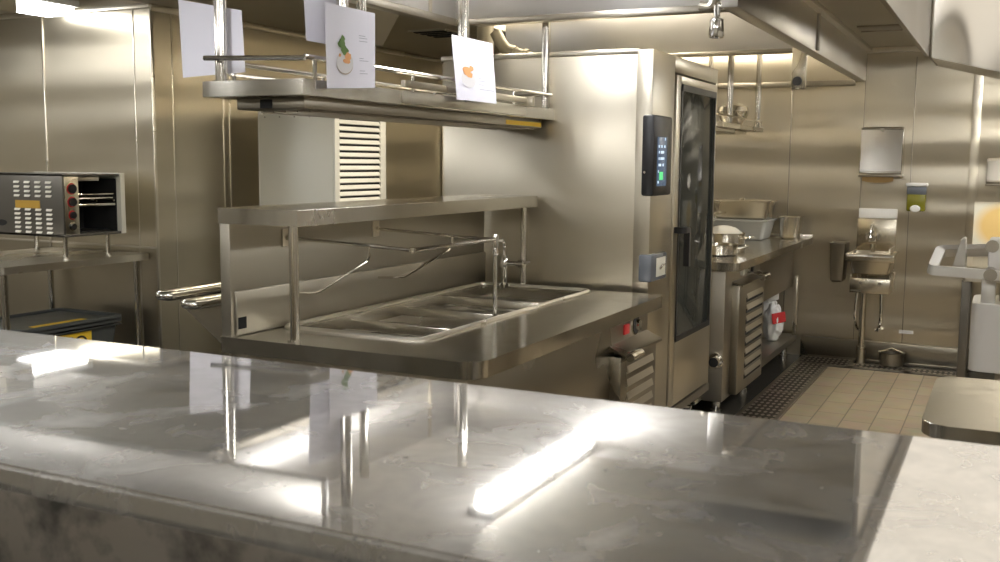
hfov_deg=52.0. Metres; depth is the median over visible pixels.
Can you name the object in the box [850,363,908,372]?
drain grate
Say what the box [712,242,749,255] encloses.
frying pan
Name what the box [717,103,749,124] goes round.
metal bowl
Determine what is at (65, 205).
toaster
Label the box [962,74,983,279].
trim
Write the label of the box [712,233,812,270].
countertop
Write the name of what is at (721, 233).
saute pan
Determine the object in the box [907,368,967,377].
drain grate
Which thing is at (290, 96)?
shelf
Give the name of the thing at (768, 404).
drain grate
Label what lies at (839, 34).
exhaust hood
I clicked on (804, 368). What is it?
drain grate
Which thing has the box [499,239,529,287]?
faucet
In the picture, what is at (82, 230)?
tray
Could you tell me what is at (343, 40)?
print
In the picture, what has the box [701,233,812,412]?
work table
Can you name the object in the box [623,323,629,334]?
switch
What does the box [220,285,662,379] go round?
countertop
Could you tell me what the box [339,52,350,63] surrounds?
print
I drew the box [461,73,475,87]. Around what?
print
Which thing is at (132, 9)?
trim
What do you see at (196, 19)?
sheet
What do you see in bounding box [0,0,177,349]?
wall
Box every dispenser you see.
[858,127,905,182]
[906,183,928,211]
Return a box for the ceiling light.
[16,0,78,16]
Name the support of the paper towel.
hanging from the dispenser at (881, 148)
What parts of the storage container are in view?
container lid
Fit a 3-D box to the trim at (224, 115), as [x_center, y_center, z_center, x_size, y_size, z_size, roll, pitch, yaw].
[-1.822,-0.510,6.881,0.010,2.400,0.075,4,7,26]
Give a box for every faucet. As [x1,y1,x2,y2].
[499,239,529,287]
[865,224,879,250]
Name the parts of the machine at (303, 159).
louvre frame, casing, louvre frame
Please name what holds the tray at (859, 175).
on the dispenser at (881, 148)
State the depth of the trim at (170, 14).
6.42 m
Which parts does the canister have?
canister lid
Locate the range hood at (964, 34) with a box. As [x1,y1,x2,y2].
[929,0,999,78]
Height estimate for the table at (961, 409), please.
0.880 m
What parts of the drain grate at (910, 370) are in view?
grate plate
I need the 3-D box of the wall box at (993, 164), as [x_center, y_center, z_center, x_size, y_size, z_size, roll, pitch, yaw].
[3.604,-0.775,7.295,0.256,0.197,0.151,4,7,26]
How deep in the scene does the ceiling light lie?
6.19 m
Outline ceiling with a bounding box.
[129,0,505,58]
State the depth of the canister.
7.87 m
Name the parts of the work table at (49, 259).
leg, leg, leg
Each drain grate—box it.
[736,390,800,419]
[763,372,817,394]
[783,362,827,376]
[795,355,854,367]
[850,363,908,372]
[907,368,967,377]
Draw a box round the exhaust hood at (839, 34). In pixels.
[348,0,931,89]
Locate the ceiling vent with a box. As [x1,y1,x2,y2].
[408,29,471,37]
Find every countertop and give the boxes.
[0,329,999,561]
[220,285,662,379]
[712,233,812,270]
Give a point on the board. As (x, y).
(986, 224)
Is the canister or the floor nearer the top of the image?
the canister
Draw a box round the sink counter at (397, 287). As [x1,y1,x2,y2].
[155,194,662,405]
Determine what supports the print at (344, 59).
attached to the sheet at (350, 32)
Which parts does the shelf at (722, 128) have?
post, post, guard rail, post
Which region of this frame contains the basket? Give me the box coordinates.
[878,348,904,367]
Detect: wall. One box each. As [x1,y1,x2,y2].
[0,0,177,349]
[169,7,441,356]
[442,52,999,354]
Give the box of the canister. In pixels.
[763,293,778,336]
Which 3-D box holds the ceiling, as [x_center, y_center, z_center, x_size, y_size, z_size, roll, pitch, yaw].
[-0.785,-1.848,6.339,2.220,0.340,5.650,4,7,26]
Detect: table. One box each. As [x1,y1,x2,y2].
[0,247,148,345]
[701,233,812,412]
[921,377,999,445]
[956,278,999,376]
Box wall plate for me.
[899,330,912,333]
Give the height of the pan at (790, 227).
0.170 m
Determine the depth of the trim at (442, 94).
9.39 m
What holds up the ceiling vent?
in the ceiling
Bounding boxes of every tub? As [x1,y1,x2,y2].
[0,308,121,342]
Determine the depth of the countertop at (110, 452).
0.60 m
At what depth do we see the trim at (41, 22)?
6.63 m
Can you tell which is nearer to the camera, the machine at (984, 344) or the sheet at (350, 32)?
the sheet at (350, 32)
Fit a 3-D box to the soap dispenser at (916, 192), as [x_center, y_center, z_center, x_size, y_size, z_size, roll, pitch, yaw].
[3.088,-0.619,7.596,0.150,0.217,0.107,4,7,26]
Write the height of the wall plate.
0.025 m
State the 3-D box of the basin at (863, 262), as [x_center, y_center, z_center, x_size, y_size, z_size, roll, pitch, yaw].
[2.772,-0.135,7.625,0.339,0.160,0.389,4,7,26]
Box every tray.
[80,228,112,232]
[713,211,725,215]
[858,174,903,176]
[985,184,999,185]
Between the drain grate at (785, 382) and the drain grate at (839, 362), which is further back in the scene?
the drain grate at (839, 362)
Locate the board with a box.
[972,202,999,243]
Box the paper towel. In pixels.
[862,177,893,182]
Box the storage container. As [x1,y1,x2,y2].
[713,216,776,239]
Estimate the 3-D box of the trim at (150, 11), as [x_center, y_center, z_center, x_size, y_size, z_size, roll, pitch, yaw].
[-2.110,-0.450,6.297,0.012,2.410,0.023,4,7,26]
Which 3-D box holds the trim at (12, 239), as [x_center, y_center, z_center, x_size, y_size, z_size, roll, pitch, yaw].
[-3.593,-0.301,7.056,3.300,0.015,0.008,4,7,26]
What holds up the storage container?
on the work table at (741, 283)
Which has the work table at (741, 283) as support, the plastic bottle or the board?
the plastic bottle
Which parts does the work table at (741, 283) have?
leg, louvred door, door handle, leg, corner post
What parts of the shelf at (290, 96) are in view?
post, post, post, guard rail, post, ticket plate, post, ticket rail, post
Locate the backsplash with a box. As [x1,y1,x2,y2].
[856,218,896,250]
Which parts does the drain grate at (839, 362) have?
grate plate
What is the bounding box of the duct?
[0,0,16,13]
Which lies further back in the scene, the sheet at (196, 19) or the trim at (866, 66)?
the trim at (866, 66)
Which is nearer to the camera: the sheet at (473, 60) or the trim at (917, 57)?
the sheet at (473, 60)
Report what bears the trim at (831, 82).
attached to the wall at (824, 181)
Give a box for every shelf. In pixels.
[202,0,553,129]
[709,55,762,134]
[761,333,795,367]
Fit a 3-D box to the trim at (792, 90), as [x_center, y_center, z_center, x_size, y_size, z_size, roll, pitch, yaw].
[2.267,-0.643,8.062,0.008,2.140,0.009,4,7,26]
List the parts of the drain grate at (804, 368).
grate plate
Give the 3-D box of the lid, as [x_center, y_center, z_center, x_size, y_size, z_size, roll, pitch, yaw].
[3.091,-0.712,7.588,0.150,0.030,0.099,4,7,26]
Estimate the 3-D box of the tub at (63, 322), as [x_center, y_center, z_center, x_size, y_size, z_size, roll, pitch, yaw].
[-2.727,0.498,6.126,0.565,0.556,0.745,4,7,26]
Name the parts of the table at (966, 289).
leg, leg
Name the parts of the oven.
lid, latch plate, control panel, frame, door handle, rail, door, door glass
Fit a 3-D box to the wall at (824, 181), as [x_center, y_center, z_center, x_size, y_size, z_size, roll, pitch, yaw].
[2.723,-0.941,7.888,7.400,3.100,0.150,4,7,26]
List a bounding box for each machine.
[258,111,385,205]
[927,237,999,380]
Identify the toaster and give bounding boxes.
[0,172,125,258]
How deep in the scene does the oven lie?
5.03 m
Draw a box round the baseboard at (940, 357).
[799,335,975,371]
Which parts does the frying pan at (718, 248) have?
handle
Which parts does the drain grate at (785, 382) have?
grate plate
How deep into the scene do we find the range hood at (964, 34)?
5.02 m
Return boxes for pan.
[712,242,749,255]
[713,225,753,244]
[714,198,777,219]
[777,216,805,238]
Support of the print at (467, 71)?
on the sheet at (473, 60)
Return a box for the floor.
[692,353,993,438]
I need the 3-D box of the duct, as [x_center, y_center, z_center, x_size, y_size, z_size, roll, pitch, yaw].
[-3.435,-1.605,5.934,1.620,0.166,0.180,4,7,26]
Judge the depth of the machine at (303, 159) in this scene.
6.67 m
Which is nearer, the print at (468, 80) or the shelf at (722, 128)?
the print at (468, 80)
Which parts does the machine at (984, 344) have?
mount plate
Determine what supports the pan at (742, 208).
on the storage container
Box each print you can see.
[337,52,352,72]
[338,35,348,54]
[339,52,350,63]
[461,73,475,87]
[462,66,473,77]
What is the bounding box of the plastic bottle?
[763,302,785,340]
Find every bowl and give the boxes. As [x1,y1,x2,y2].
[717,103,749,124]
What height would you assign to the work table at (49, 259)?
0.925 m
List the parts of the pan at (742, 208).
pan lid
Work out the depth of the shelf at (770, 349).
7.60 m
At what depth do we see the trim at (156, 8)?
6.68 m
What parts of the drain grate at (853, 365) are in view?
grate plate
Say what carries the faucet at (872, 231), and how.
on the sink at (875, 253)
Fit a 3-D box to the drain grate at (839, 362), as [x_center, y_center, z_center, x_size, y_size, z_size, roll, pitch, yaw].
[2.496,0.615,7.860,0.400,0.010,0.290,4,7,26]
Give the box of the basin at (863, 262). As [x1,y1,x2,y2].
[845,249,898,275]
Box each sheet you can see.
[178,0,245,77]
[304,0,335,43]
[325,2,374,87]
[451,34,496,103]
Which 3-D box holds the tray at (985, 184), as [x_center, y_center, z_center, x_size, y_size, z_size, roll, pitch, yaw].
[3.603,-0.685,7.306,0.256,0.016,0.151,4,7,26]
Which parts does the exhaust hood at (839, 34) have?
panel, divider panel, control knob, edge trim, soffit panel, trim, panel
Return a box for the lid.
[906,183,928,186]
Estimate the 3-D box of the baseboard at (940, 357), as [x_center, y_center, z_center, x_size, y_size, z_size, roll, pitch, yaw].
[4.177,0.629,7.217,4.020,0.160,0.060,4,7,26]
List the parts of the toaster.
leg, leg, knob, knob, knob, knob, plate, leg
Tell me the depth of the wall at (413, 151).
6.82 m
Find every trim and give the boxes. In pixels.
[0,3,442,62]
[0,238,155,248]
[40,17,51,246]
[132,9,143,345]
[149,7,162,347]
[170,14,180,349]
[223,74,232,355]
[442,94,442,195]
[717,80,855,88]
[782,90,792,332]
[853,66,866,338]
[901,57,917,342]
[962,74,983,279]
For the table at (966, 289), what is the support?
on the floor
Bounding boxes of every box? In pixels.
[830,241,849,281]
[985,158,999,185]
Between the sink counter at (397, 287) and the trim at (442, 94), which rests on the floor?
the sink counter at (397, 287)
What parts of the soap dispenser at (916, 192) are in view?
soap tank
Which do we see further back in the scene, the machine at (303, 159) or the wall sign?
the wall sign
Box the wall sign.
[859,208,897,218]
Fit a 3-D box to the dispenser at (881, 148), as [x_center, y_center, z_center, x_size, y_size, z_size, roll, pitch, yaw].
[2.855,-0.942,7.658,0.306,0.413,0.139,4,7,26]
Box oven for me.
[441,26,717,409]
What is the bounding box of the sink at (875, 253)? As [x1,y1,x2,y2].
[845,218,898,362]
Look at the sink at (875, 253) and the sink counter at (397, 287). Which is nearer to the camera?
the sink counter at (397, 287)
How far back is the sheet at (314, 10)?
3.33 m
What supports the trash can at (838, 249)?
attached to the wall at (824, 181)
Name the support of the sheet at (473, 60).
attached to the shelf at (290, 96)
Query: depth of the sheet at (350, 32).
3.36 m

